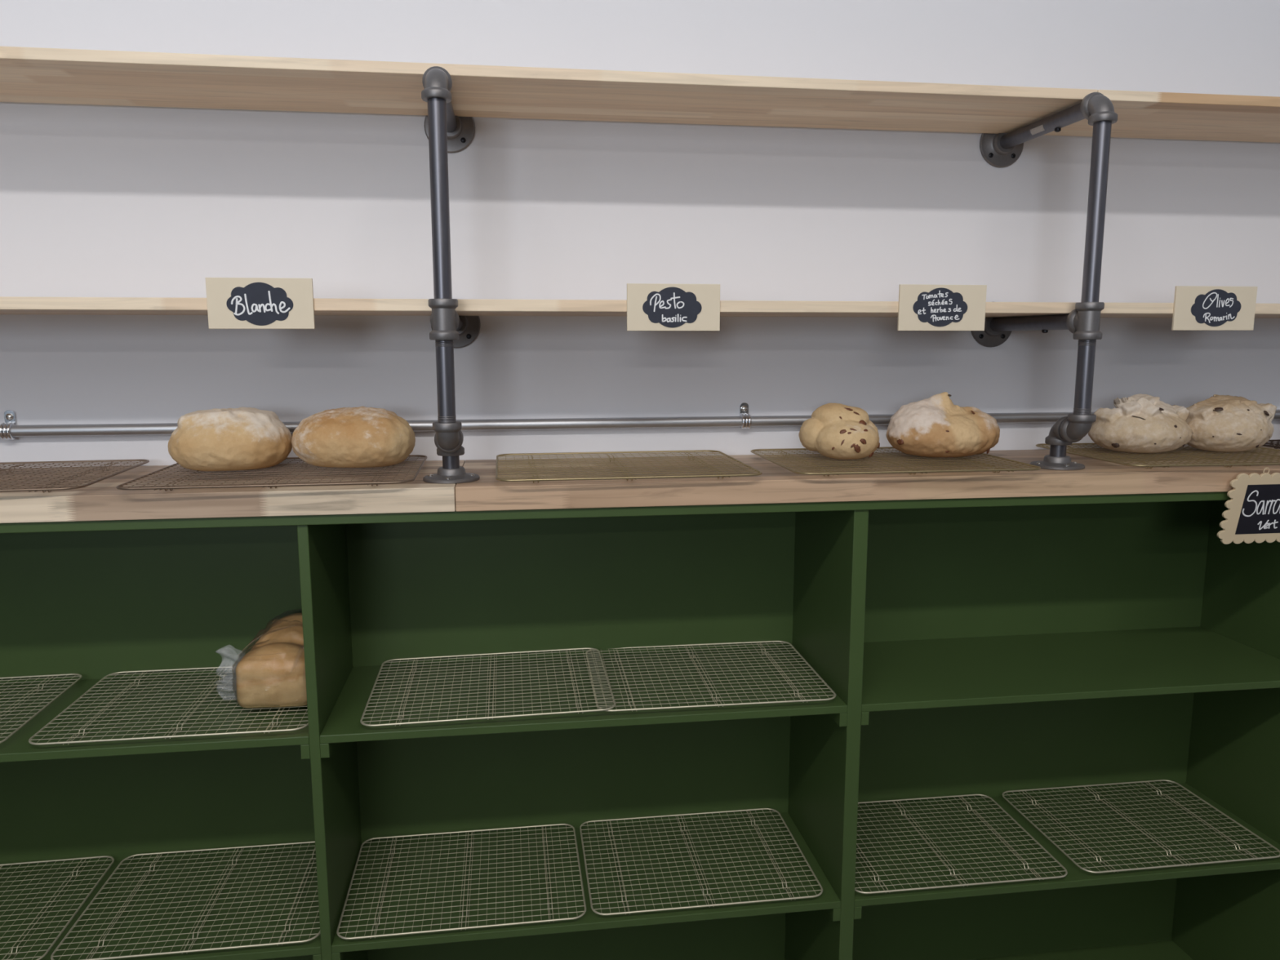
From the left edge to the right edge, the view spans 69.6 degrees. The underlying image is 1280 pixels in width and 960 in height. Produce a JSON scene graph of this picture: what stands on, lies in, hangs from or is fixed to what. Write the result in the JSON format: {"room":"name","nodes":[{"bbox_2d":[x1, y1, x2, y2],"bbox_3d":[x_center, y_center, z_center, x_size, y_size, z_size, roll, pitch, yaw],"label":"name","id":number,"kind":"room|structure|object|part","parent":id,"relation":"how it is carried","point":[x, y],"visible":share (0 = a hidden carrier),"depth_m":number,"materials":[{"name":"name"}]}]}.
{"room":"food shop","nodes":[
{"label":"food shop","id":0,"kind":"room"},
{"bbox_2d":[0,0,1279,468],"bbox_3d":[-0.348,-0.379,1.732,8.200,3.050,0.120,-1,9,-8],"label":"wall","id":1,"kind":"structure","parent":0,"point":[96,201],"depth_m":1.70,"materials":[{"name":"paint"}]},
{"bbox_2d":[0,409,16,439],"bbox_3d":[-1.095,-0.095,1.593,0.018,0.051,0.027,-1,9,-8],"label":"clamp","id":2,"kind":"object","parent":1,"relation":"attached to","point":[9,415],"visible":1,"depth_m":1.59,"materials":[{"name":"metal"}]},
{"bbox_2d":[0,409,1279,437],"bbox_3d":[0.157,-0.112,1.769,3.600,0.021,0.021,-1,9,-8],"label":"conduit","id":3,"kind":"object","parent":1,"relation":"attached to","point":[165,428],"visible":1,"depth_m":1.72,"materials":[{"name":"metal"}]},
{"bbox_2d":[739,402,751,429],"bbox_3d":[0.203,-0.123,1.772,0.018,0.051,0.027,-1,9,-8],"label":"clamp","id":4,"kind":"object","parent":1,"relation":"attached to","point":[744,406],"visible":1,"depth_m":1.77,"materials":[{"name":"metal"}]},
{"bbox_3d":[0.248,1.810,-2.246,8.400,0.100,8.720,-1,9,-8],"label":"floor","id":5,"kind":"structure","parent":0,"visible":0},
{"bbox_2d":[0,491,1279,959],"bbox_3d":[-0.084,0.588,1.687,2.707,1.150,0.324,-1,9,-8],"label":"shelving unit","id":6,"kind":"object","parent":5,"relation":"on","point":[991,647],"visible":0.88,"depth_m":1.76,"materials":[{"name":"green paint"}]},
{"bbox_2d":[0,673,82,743],"bbox_3d":[-1.188,0.385,1.497,0.411,0.012,0.311,-1,9,-9],"label":"cooling rack","id":7,"kind":"object","parent":6,"relation":"on","point":[65,674],"visible":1,"depth_m":1.58,"materials":[{"name":"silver metal"}]},
{"bbox_2d":[0,855,114,959],"bbox_3d":[-1.163,0.740,1.555,0.411,0.012,0.311,-1,9,-9],"label":"cooling rack","id":8,"kind":"object","parent":6,"relation":"on","point":[102,856],"visible":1,"depth_m":1.61,"materials":[{"name":"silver metal"}]},
{"bbox_3d":[-0.969,0.394,1.532,0.869,0.014,0.313,-1,9,-8],"label":"shelf","id":9,"kind":"part","parent":6,"relation":"part of","materials":[{"name":"green paint"}]},
{"bbox_3d":[-0.969,0.749,1.586,0.869,0.014,0.313,-1,9,-8],"label":"shelf","id":10,"kind":"part","parent":6,"relation":"part of","materials":[{"name":"green paint"}]},
{"bbox_2d":[28,666,308,745],"bbox_3d":[-0.745,0.375,1.561,0.411,0.012,0.311,-1,9,-8],"label":"cooling rack","id":11,"kind":"object","parent":6,"relation":"on","point":[173,735],"visible":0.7,"depth_m":1.50,"materials":[{"name":"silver metal"}]},
{"bbox_2d":[213,608,303,704],"bbox_3d":[-0.632,0.301,1.601,0.177,0.122,0.239,-1,9,-5],"label":"plastic bag","id":12,"kind":"object","parent":11,"relation":"on","point":[270,624],"visible":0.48,"depth_m":1.56,"materials":[{"name":"white"}]},
{"bbox_2d":[235,613,306,707],"bbox_3d":[-0.610,0.305,1.603,0.129,0.113,0.216,-1,9,-5],"label":"loaf","id":13,"kind":"object","parent":12,"relation":"in","point":[265,680],"visible":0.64,"depth_m":1.50,"materials":[{"name":"beige food"}]},
{"bbox_2d":[50,840,319,959],"bbox_3d":[-0.745,0.731,1.613,0.411,0.012,0.311,-1,9,-8],"label":"cooling rack","id":14,"kind":"object","parent":6,"relation":"on","point":[313,842],"visible":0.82,"depth_m":1.58,"materials":[{"name":"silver metal"}]},
{"bbox_2d":[0,460,464,523],"bbox_3d":[-0.930,0.019,1.479,1.262,0.038,0.330,-1,9,-8],"label":"countertop","id":15,"kind":"structure","parent":6,"relation":"on","point":[101,500],"depth_m":1.37,"materials":[{"name":"beige wood"}]},
{"bbox_2d":[0,459,149,492],"bbox_3d":[-1.038,-0.001,1.436,0.420,0.013,0.330,-2,9,-11],"label":"cooling rack","id":16,"kind":"object","parent":15,"relation":"on","point":[16,464],"visible":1,"depth_m":1.47,"materials":[{"name":"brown metal"}]},
{"bbox_2d":[115,454,426,490],"bbox_3d":[-0.571,-0.011,1.500,0.420,0.013,0.330,-1,9,-9],"label":"cooling rack","id":17,"kind":"object","parent":15,"relation":"on","point":[372,482],"visible":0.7,"depth_m":1.42,"materials":[{"name":"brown metal"}]},
{"bbox_2d":[168,407,292,471],"bbox_3d":[-0.667,-0.068,1.503,0.190,0.098,0.163,-2,9,-12],"label":"bread","id":18,"kind":"object","parent":17,"relation":"on","point":[241,438],"visible":0.99,"depth_m":1.45,"materials":[{"name":"beige food"}]},
{"bbox_2d":[291,406,415,467],"bbox_3d":[-0.475,-0.072,1.530,0.198,0.098,0.148,0,9,-1],"label":"bread","id":19,"kind":"object","parent":17,"relation":"on","point":[361,437],"visible":1,"depth_m":1.47,"materials":[{"name":"beige food"}]},
{"bbox_2d":[421,66,480,484],"bbox_3d":[-0.314,-0.329,1.511,0.089,0.640,0.336,-1,9,-8],"label":"shelf bracket","id":20,"kind":"object","parent":15,"relation":"on","point":[446,132],"visible":0.95,"depth_m":1.37,"materials":[{"name":"black metal"}]},
{"bbox_2d":[0,46,1097,133],"bbox_3d":[-0.387,-0.628,1.484,2.266,0.016,0.256,-1,9,-8],"label":"wooden shelf","id":21,"kind":"object","parent":20,"relation":"on","point":[27,74],"visible":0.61,"depth_m":1.47,"materials":[{"name":"brown wood"}]},
{"bbox_2d":[0,296,1279,318],"bbox_3d":[0.175,-0.299,1.612,3.400,0.018,0.256,-1,9,-8],"label":"wooden shelf","id":22,"kind":"object","parent":20,"relation":"on","point":[8,305],"visible":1,"depth_m":1.46,"materials":[{"name":"brown wood"}]},
{"bbox_2d":[204,277,315,328],"bbox_3d":[-0.568,-0.264,1.379,0.152,0.075,0.006,-1,9,-8],"label":"name sign","id":23,"kind":"object","parent":22,"relation":"attached to","point":[233,303],"visible":1,"depth_m":1.38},
{"bbox_2d":[626,283,719,330],"bbox_3d":[0.054,-0.275,1.465,0.150,0.074,0.006,-1,9,-8],"label":"name sign","id":24,"kind":"object","parent":22,"relation":"attached to","point":[650,307],"visible":1,"depth_m":1.46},
{"bbox_2d":[897,284,986,330],"bbox_3d":[0.501,-0.285,1.526,0.152,0.075,0.006,-1,9,-8],"label":"name sign","id":25,"kind":"object","parent":22,"relation":"attached to","point":[920,307],"visible":1,"depth_m":1.52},
{"bbox_2d":[1171,285,1257,330],"bbox_3d":[0.996,-0.297,1.595,0.154,0.075,0.006,-1,9,-8],"label":"name sign","id":26,"kind":"object","parent":22,"relation":"attached to","point":[1195,308],"visible":1,"depth_m":1.59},
{"bbox_2d":[336,823,586,939],"bbox_3d":[-0.314,0.722,1.671,0.411,0.012,0.311,-1,9,-8],"label":"cooling rack","id":27,"kind":"object","parent":6,"relation":"on","point":[548,920],"visible":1,"depth_m":1.65,"materials":[{"name":"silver metal"}]},
{"bbox_2d":[360,647,615,726],"bbox_3d":[-0.262,0.363,1.629,0.411,0.013,0.311,-2,9,-8],"label":"cooling rack","id":28,"kind":"object","parent":6,"relation":"on","point":[584,648],"visible":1,"depth_m":1.61,"materials":[{"name":"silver metal"}]},
{"bbox_3d":[-0.097,0.375,1.653,0.861,0.014,0.313,-1,9,-8],"label":"shelf","id":29,"kind":"part","parent":6,"relation":"part of","materials":[{"name":"green paint"}]},
{"bbox_3d":[-0.096,0.730,1.706,0.861,0.014,0.313,-1,9,-8],"label":"shelf","id":30,"kind":"part","parent":6,"relation":"part of","materials":[{"name":"green paint"}]},
{"bbox_3d":[-0.084,0.027,1.602,2.707,0.016,0.324,-1,9,-8],"label":"panel","id":31,"kind":"part","parent":6,"relation":"part of","materials":[{"name":"green paint"}]},
{"bbox_2d":[579,808,822,915],"bbox_3d":[0.102,0.712,1.732,0.411,0.012,0.311,-1,9,-8],"label":"cooling rack","id":32,"kind":"object","parent":6,"relation":"on","point":[791,898],"visible":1,"depth_m":1.71,"materials":[{"name":"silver metal"}]},
{"bbox_2d":[585,640,835,711],"bbox_3d":[0.115,0.356,1.683,0.411,0.012,0.311,-1,9,-7],"label":"cooling rack","id":33,"kind":"object","parent":6,"relation":"on","point":[766,642],"visible":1,"depth_m":1.66,"materials":[{"name":"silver metal"}]},
{"bbox_2d":[455,444,1279,511],"bbox_3d":[0.779,-0.018,1.714,2.188,0.038,0.330,-1,9,-8],"label":"countertop","id":34,"kind":"structure","parent":6,"relation":"on","point":[776,484],"depth_m":1.51,"materials":[{"name":"beige wood"}]},
{"bbox_2d":[495,449,762,482],"bbox_3d":[-0.034,-0.023,1.574,0.420,0.013,0.330,-1,9,-8],"label":"cooling rack","id":35,"kind":"object","parent":34,"relation":"on","point":[608,454],"visible":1,"depth_m":1.54,"materials":[{"name":"metal"}]},
{"bbox_2d":[751,446,1040,475],"bbox_3d":[0.436,-0.033,1.639,0.420,0.013,0.330,-1,9,-7],"label":"cooling rack","id":36,"kind":"object","parent":34,"relation":"on","point":[999,468],"visible":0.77,"depth_m":1.57,"materials":[{"name":"metal"}]},
{"bbox_2d":[799,403,879,459],"bbox_3d":[0.359,-0.086,1.625,0.143,0.096,0.128,-1,9,-8],"label":"bread","id":37,"kind":"object","parent":36,"relation":"on","point":[840,431],"visible":1,"depth_m":1.60,"materials":[{"name":"beige food"}]},
{"bbox_2d":[885,391,999,457],"bbox_3d":[0.544,-0.100,1.652,0.200,0.115,0.155,-1,9,-8],"label":"bread","id":38,"kind":"object","parent":36,"relation":"on","point":[933,426],"visible":1,"depth_m":1.60,"materials":[{"name":"beige food"}]},
{"bbox_2d":[970,92,1117,470],"bbox_3d":[0.721,-0.352,1.653,0.089,0.640,0.336,-1,9,-8],"label":"shelf bracket","id":39,"kind":"object","parent":34,"relation":"on","point":[1000,149],"visible":0.91,"depth_m":1.53,"materials":[{"name":"black metal"}]},
{"bbox_2d":[1043,89,1279,142],"bbox_3d":[1.297,-0.664,1.716,1.134,0.016,0.256,-1,9,-8],"label":"wooden shelf","id":40,"kind":"object","parent":39,"relation":"on","point":[1140,114],"visible":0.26,"depth_m":1.64,"materials":[{"name":"brown wood"}]},
{"bbox_2d":[1035,443,1279,468],"bbox_3d":[1.016,-0.046,1.723,0.420,0.013,0.330,-1,9,-6],"label":"cooling rack","id":41,"kind":"object","parent":34,"relation":"on","point":[1086,451],"visible":0.67,"depth_m":1.66,"materials":[{"name":"metal"}]},
{"bbox_2d":[1088,393,1193,453],"bbox_3d":[0.933,-0.106,1.717,0.185,0.107,0.151,-1,9,-8],"label":"bread","id":42,"kind":"object","parent":41,"relation":"on","point":[1140,423],"visible":1,"depth_m":1.67,"materials":[{"name":"beige food"}]},
{"bbox_2d":[1185,394,1276,452],"bbox_3d":[1.096,-0.106,1.728,0.162,0.104,0.146,-1,9,-8],"label":"bread","id":43,"kind":"object","parent":41,"relation":"on","point":[1218,423],"visible":0.94,"depth_m":1.68,"materials":[{"name":"beige food"}]},
{"bbox_2d":[1217,466,1279,544],"bbox_3d":[1.107,0.044,1.594,0.209,0.138,0.030,-1,9,-8],"label":"chalkboard sign","id":44,"kind":"object","parent":34,"relation":"hanging from","point":[1252,514],"visible":1,"depth_m":1.59,"materials":[{"name":"brown wood"}]},
{"bbox_3d":[1.107,0.050,1.593,0.147,0.091,0.001,-1,19,-8],"label":"chalk panel","id":45,"kind":"part","parent":44,"relation":"part of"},
{"bbox_2d":[1262,439,1279,448],"bbox_3d":[1.468,-0.057,1.792,0.420,0.013,0.330,-1,9,-8],"label":"cooling rack","id":46,"kind":"object","parent":34,"relation":"on","point":[1270,442],"visible":0.32,"depth_m":1.88,"materials":[{"name":"metal"}]},
{"bbox_2d":[854,794,1067,893],"bbox_3d":[0.560,0.703,1.791,0.411,0.012,0.311,-1,9,-8],"label":"cooling rack","id":47,"kind":"object","parent":6,"relation":"on","point":[961,884],"visible":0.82,"depth_m":1.76,"materials":[{"name":"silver metal"}]},
{"bbox_3d":[0.793,0.711,1.829,0.886,0.014,0.313,-1,9,-8],"label":"shelf","id":48,"kind":"part","parent":6,"relation":"part of","materials":[{"name":"green paint"}]},
{"bbox_3d":[0.793,0.355,1.776,0.886,0.014,0.313,-1,9,-8],"label":"shelf","id":49,"kind":"part","parent":6,"relation":"part of","materials":[{"name":"green paint"}]},
{"bbox_3d":[0.794,1.087,1.885,0.886,0.014,0.313,-1,9,-8],"label":"shelf","id":50,"kind":"part","parent":6,"relation":"part of","materials":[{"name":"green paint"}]},
{"bbox_2d":[1001,779,1279,873],"bbox_3d":[0.993,0.693,1.854,0.411,0.012,0.311,-1,9,-8],"label":"cooling rack","id":51,"kind":"object","parent":6,"relation":"on","point":[1160,780],"visible":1,"depth_m":1.83,"materials":[{"name":"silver metal"}]}
]}

